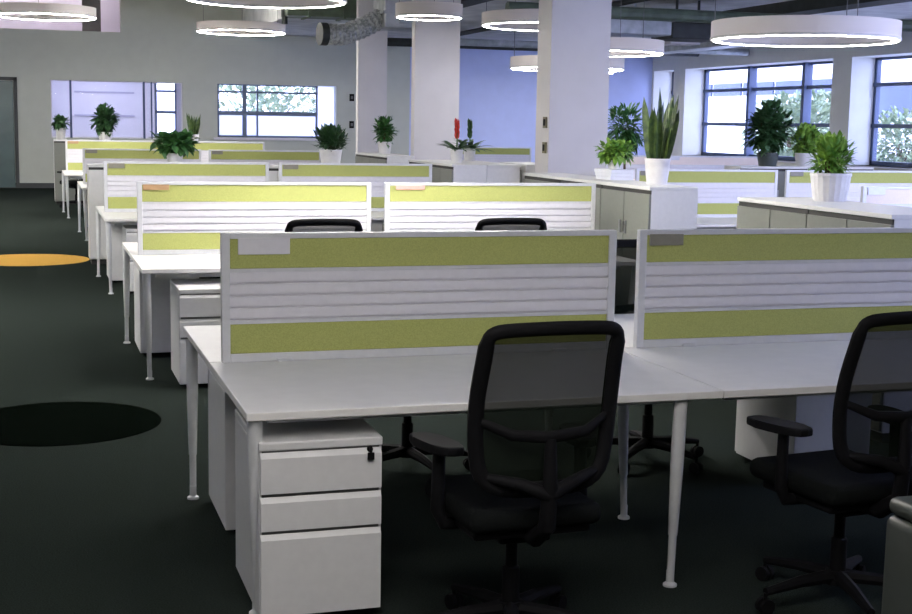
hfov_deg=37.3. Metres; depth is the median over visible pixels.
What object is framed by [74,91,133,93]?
trim
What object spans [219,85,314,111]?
tree
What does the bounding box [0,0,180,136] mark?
wall
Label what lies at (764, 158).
pot
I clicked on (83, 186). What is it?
desk
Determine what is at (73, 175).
desk
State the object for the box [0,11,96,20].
ceiling light
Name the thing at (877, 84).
window
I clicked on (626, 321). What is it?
desk
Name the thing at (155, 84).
window
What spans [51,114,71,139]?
potted plant
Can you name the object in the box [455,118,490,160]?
bromeliad
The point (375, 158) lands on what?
storage cabinet
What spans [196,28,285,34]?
ceiling light
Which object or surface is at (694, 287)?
screen
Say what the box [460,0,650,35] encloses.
ceiling pipe
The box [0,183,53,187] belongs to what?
baseboard
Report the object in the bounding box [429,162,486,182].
storage cabinet
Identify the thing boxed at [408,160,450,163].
storage cabinet
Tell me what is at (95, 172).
storage cabinet
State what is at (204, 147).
screen
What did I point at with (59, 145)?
storage cabinet
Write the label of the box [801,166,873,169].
storage cabinet
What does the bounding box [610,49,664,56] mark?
ceiling light
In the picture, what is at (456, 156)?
pot
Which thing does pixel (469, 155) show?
pot
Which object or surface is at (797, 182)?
screen
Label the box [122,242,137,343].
desk
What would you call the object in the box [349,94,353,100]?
wall switch
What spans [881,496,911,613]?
waste bin
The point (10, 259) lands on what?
inlay
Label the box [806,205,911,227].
storage cabinet
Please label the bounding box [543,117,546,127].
wall switch
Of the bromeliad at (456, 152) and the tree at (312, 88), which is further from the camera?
the tree at (312, 88)
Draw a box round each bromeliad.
[441,118,478,162]
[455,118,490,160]
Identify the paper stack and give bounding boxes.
[594,169,632,172]
[595,172,632,176]
[596,175,632,179]
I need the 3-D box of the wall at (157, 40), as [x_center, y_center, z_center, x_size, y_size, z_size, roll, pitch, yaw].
[-4.002,-5.689,33.881,20.800,5.400,0.350,-1,8,-17]
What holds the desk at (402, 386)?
on the floor
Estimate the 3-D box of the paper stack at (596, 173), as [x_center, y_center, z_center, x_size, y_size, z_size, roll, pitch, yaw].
[1.322,-1.110,11.295,0.210,0.028,0.300,-2,8,-20]
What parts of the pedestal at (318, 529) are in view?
drawer, drawer, drawer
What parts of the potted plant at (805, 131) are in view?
pot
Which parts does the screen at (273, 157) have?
slat panel, fabric panel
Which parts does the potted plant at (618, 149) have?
pot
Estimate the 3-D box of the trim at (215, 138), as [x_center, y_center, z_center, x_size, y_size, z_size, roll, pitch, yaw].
[-4.483,-4.207,33.832,3.180,0.060,0.250,-1,8,-17]
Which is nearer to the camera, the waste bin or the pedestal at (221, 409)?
the waste bin
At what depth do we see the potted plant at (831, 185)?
8.38 m
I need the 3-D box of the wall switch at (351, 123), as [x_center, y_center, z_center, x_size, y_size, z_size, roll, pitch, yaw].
[-2.647,-4.627,34.259,0.120,0.180,0.026,-1,8,-17]
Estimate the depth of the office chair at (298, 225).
8.18 m
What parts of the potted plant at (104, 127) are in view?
pot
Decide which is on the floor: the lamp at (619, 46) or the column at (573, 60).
the column at (573, 60)
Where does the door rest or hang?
in the wall at (157, 40)
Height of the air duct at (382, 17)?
0.952 m
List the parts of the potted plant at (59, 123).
pot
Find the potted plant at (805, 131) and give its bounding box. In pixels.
[788,122,823,166]
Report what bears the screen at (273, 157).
on the desk
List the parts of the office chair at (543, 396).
armrest, seat, frame, armrest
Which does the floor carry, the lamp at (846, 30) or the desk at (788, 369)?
the desk at (788, 369)
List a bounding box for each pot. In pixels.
[450,149,462,162]
[463,149,475,160]
[757,152,777,165]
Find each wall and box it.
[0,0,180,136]
[0,0,652,182]
[651,31,911,170]
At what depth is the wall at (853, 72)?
29.59 m
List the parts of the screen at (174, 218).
fabric panel, fabric panel, slat panel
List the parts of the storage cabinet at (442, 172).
door, door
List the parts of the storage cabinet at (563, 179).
door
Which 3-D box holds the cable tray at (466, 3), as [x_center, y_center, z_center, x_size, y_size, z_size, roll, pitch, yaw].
[0.339,-4.922,21.366,0.400,0.155,3.500,-1,8,-17]
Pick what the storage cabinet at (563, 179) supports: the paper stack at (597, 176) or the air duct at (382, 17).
the paper stack at (597, 176)
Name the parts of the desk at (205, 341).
leg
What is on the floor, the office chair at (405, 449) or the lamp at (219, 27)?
the office chair at (405, 449)
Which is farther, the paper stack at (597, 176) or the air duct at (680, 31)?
the air duct at (680, 31)
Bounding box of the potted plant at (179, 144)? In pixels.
[148,128,200,161]
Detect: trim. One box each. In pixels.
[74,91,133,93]
[75,114,134,116]
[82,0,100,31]
[214,137,317,140]
[318,86,333,128]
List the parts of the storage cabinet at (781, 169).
door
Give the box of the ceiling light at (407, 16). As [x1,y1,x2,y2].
[395,13,462,19]
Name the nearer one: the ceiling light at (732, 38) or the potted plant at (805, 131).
the ceiling light at (732, 38)
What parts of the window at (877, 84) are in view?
sill, frame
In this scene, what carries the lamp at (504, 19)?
hanging from the ceiling
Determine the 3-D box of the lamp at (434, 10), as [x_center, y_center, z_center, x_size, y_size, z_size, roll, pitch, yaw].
[-0.303,-4.547,15.894,0.812,2.254,0.812,-1,8,-17]
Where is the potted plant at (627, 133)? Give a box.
[607,102,643,168]
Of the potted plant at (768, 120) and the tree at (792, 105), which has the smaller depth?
the potted plant at (768, 120)
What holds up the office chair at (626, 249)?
on the floor
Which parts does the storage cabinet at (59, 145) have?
door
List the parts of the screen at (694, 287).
fabric panel, slat panel, fabric panel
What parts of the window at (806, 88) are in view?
sill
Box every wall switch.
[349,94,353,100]
[349,121,353,127]
[542,142,546,152]
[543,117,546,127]
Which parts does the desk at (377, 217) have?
rail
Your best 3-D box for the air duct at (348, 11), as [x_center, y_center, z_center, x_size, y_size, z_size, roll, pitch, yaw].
[-2.268,-5.696,22.709,1.340,1.880,0.660,-1,8,-17]
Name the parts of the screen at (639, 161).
slat panel, fabric panel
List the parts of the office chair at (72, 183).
seat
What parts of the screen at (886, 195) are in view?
fabric panel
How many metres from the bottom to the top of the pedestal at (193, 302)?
0.634 m
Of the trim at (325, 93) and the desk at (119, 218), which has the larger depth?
the trim at (325, 93)
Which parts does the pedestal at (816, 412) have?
drawer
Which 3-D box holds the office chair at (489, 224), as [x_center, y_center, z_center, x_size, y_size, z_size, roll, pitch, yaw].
[0.248,-0.058,8.909,0.648,1.106,0.664,-1,8,-17]
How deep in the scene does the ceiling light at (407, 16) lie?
15.94 m
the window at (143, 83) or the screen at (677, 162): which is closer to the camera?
the screen at (677, 162)
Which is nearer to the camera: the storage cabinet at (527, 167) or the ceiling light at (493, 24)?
the storage cabinet at (527, 167)
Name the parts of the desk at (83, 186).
leg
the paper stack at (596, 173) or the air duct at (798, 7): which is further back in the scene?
the air duct at (798, 7)
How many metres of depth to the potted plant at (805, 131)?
16.21 m
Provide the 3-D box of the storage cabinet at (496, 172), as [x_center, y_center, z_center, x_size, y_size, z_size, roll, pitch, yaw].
[0.395,-1.003,15.356,0.412,1.250,0.900,-1,8,-17]
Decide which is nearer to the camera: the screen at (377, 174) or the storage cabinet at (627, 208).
the storage cabinet at (627, 208)
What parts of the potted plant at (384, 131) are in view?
pot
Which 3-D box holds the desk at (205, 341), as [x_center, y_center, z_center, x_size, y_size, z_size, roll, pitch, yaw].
[-0.306,0.499,6.104,1.761,0.740,0.968,-1,8,-17]
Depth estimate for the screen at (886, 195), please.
10.80 m
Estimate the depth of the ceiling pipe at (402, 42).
32.01 m
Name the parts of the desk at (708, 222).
rail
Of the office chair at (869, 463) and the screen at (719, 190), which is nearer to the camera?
the office chair at (869, 463)
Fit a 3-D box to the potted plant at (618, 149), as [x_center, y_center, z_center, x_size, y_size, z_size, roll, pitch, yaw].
[1.328,-1.284,11.260,0.378,0.268,0.374,-1,8,-17]
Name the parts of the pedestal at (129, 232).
drawer, drawer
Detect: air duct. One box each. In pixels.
[281,0,356,23]
[316,0,411,45]
[524,3,671,37]
[651,0,710,42]
[686,0,911,23]
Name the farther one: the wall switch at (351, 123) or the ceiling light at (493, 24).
the wall switch at (351, 123)
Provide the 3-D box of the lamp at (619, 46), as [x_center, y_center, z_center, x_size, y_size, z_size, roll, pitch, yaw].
[1.858,-3.781,17.023,1.572,1.164,1.572,-1,8,-17]
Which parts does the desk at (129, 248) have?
leg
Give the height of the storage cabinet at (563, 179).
1.250 m
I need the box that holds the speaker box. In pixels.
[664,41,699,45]
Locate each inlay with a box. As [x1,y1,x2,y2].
[0,254,89,265]
[0,402,160,446]
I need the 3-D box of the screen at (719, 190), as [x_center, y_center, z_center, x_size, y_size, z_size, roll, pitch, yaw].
[2.684,-1.214,14.438,1.678,0.513,0.060,-1,8,-17]
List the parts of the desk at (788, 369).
rail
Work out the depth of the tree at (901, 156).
61.80 m
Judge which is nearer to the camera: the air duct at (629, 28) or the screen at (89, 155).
the screen at (89, 155)
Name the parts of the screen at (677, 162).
slat panel, fabric panel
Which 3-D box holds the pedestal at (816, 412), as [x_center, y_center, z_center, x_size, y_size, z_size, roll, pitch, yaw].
[1.728,0.496,6.764,0.422,0.634,0.585,-1,8,-17]
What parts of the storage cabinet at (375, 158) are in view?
door, door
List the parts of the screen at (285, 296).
fabric panel, slat panel, fabric panel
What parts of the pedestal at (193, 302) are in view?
drawer, drawer, drawer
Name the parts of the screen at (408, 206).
slat panel, fabric panel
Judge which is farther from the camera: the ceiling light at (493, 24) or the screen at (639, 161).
the screen at (639, 161)
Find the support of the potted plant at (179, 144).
on the storage cabinet
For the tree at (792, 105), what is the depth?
53.34 m
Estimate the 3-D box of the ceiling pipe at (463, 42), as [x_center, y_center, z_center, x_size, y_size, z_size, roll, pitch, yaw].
[2.940,-5.836,30.256,8.100,0.152,0.160,-1,8,-17]
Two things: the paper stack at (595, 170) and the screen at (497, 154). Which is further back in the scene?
the screen at (497, 154)
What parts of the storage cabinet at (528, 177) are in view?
door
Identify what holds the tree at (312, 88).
on the ground
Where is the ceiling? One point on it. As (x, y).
(472, 15)
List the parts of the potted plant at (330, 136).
pot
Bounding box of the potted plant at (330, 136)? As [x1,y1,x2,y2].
[311,123,349,162]
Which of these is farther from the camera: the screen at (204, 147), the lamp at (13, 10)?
the screen at (204, 147)
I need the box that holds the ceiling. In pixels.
[241,0,911,45]
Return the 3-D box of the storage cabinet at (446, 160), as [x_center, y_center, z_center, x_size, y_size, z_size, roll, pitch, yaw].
[0.126,-1.124,16.211,0.412,1.250,0.900,-1,8,-17]
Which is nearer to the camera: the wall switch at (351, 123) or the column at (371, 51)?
the column at (371, 51)
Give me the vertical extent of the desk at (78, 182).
0.740 m
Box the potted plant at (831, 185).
[801,130,857,201]
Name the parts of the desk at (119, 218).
leg, rail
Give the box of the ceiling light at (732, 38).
[710,32,901,45]
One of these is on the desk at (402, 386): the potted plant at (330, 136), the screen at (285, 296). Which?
the screen at (285, 296)
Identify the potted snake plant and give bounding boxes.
[186,113,200,140]
[642,91,678,184]
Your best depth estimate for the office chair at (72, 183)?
25.44 m
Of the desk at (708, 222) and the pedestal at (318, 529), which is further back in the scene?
the desk at (708, 222)
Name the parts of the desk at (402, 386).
leg, rail, leg, leg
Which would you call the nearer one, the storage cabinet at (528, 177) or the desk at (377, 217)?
the storage cabinet at (528, 177)
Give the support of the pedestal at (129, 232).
on the floor
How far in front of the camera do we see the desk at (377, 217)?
13.81 m
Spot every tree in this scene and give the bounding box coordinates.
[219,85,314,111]
[295,87,314,111]
[736,90,829,156]
[777,84,830,146]
[876,105,911,162]
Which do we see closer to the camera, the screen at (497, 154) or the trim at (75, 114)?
the screen at (497, 154)
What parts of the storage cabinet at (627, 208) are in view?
door, handle, door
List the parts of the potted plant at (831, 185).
pot, stem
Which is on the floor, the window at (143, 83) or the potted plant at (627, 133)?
the potted plant at (627, 133)
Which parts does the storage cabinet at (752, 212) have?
door, door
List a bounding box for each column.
[356,0,386,152]
[410,0,460,159]
[535,0,611,175]
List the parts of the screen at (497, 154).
slat panel, fabric panel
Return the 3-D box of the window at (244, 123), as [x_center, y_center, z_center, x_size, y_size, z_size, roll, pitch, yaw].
[-4.718,-4.903,33.840,2.530,1.310,0.070,-1,8,-17]
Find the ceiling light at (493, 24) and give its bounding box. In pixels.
[481,20,537,30]
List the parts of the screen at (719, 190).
fabric panel, fabric panel, slat panel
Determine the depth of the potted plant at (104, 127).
26.45 m
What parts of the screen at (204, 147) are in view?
slat panel, fabric panel, frame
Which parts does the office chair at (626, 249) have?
frame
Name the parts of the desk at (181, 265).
leg, rail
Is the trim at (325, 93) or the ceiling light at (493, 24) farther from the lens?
the trim at (325, 93)
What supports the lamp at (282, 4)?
hanging from the ceiling
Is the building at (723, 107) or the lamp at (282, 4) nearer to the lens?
the lamp at (282, 4)
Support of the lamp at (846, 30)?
hanging from the ceiling
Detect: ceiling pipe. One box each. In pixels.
[387,38,699,56]
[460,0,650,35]
[460,38,749,55]
[505,1,911,31]
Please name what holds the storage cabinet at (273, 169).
on the floor
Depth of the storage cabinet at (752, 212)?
8.38 m
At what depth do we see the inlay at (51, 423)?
7.51 m
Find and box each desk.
[62,170,65,211]
[63,172,82,217]
[77,181,82,231]
[80,184,87,240]
[95,206,103,276]
[100,212,136,293]
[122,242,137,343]
[131,254,219,379]
[183,325,220,499]
[210,352,722,613]
[371,211,383,223]
[614,314,633,347]
[624,340,849,399]
[697,217,736,228]
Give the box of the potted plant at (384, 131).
[372,114,398,153]
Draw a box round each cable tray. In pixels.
[461,0,492,7]
[621,19,911,57]
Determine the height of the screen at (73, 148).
0.559 m
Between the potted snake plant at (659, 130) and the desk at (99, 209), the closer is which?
the potted snake plant at (659, 130)
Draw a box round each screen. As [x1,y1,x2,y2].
[65,140,157,171]
[82,148,200,183]
[104,161,268,211]
[137,182,370,254]
[193,141,264,161]
[208,150,320,164]
[220,230,616,362]
[279,163,431,210]
[384,182,595,231]
[462,147,530,162]
[606,155,646,179]
[633,227,911,347]
[635,169,777,217]
[669,156,758,168]
[784,170,911,201]
[860,186,911,206]
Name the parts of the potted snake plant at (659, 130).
pot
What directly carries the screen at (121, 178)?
on the desk at (119, 218)
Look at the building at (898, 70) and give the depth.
71.69 m
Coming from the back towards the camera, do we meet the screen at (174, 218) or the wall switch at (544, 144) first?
the wall switch at (544, 144)
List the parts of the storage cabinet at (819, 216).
door, door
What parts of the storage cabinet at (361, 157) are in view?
door, door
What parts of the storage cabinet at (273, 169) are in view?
door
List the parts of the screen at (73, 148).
slat panel, fabric panel, fabric panel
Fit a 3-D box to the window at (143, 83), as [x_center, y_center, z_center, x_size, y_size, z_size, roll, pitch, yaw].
[-8.171,-4.757,32.592,3.090,1.360,0.070,-1,8,-17]
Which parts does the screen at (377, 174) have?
slat panel, fabric panel, fabric panel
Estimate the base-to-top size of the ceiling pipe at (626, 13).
0.180 m
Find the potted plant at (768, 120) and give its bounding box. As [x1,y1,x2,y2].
[743,99,795,165]
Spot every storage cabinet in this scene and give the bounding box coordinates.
[53,139,87,203]
[87,164,106,263]
[269,165,278,181]
[355,152,378,162]
[370,154,414,231]
[371,224,381,231]
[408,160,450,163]
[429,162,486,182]
[446,160,485,161]
[465,162,521,182]
[500,162,534,182]
[523,173,595,182]
[559,177,643,229]
[600,182,697,238]
[724,165,807,196]
[736,197,883,228]
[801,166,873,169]
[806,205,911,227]
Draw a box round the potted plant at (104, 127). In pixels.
[87,102,120,139]
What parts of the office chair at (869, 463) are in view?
armrest, seat, frame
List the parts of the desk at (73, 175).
leg, rail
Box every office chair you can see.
[57,171,87,207]
[285,219,362,231]
[381,416,469,477]
[409,320,624,613]
[475,218,546,230]
[612,239,703,474]
[746,311,911,613]
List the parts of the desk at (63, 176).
leg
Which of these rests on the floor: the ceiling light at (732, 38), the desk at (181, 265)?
the desk at (181, 265)
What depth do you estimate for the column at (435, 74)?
18.79 m
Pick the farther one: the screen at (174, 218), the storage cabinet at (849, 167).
the storage cabinet at (849, 167)
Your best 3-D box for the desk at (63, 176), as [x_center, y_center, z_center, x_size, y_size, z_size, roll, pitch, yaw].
[-6.159,-2.063,24.232,1.761,0.740,0.968,-1,8,-17]
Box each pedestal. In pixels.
[106,222,122,282]
[122,225,136,292]
[133,262,198,354]
[170,279,220,386]
[207,366,237,531]
[235,409,382,613]
[735,395,834,459]
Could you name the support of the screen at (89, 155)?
on the desk at (83, 186)
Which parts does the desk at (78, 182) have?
leg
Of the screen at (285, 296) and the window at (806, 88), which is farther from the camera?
the window at (806, 88)
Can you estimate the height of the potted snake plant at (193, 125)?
0.575 m
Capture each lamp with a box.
[0,0,96,20]
[188,0,346,8]
[196,8,285,35]
[395,0,462,20]
[481,0,538,30]
[510,0,624,71]
[610,0,664,56]
[710,0,901,46]
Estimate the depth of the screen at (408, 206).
10.18 m
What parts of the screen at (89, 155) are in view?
slat panel, fabric panel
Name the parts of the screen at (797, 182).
slat panel, fabric panel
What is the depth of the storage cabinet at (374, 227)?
16.59 m
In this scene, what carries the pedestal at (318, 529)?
on the floor
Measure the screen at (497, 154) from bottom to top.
0.513 m
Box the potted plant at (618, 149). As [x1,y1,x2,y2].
[594,137,636,168]
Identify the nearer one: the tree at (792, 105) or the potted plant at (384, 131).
the potted plant at (384, 131)
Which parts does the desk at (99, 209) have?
leg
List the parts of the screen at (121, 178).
fabric panel, slat panel, fabric panel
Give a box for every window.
[50,80,182,138]
[154,83,176,135]
[217,84,317,137]
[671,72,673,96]
[681,61,832,164]
[845,55,911,169]
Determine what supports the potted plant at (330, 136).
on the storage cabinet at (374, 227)
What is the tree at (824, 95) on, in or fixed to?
on the ground
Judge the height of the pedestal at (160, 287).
0.634 m
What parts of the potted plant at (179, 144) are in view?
pot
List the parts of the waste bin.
lid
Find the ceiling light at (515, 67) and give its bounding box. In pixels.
[510,65,624,70]
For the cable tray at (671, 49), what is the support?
hanging from the ceiling
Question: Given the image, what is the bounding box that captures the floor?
[0,188,894,613]
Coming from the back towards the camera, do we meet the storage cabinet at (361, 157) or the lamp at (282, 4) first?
the storage cabinet at (361, 157)
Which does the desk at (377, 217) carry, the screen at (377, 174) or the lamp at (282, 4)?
the screen at (377, 174)
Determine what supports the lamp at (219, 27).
hanging from the ceiling
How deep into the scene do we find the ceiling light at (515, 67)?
18.65 m
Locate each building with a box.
[707,64,832,153]
[877,59,911,159]
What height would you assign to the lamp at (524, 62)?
1.294 m
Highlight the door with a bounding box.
[0,77,19,187]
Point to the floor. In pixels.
(107, 527)
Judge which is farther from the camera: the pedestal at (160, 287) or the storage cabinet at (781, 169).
the storage cabinet at (781, 169)

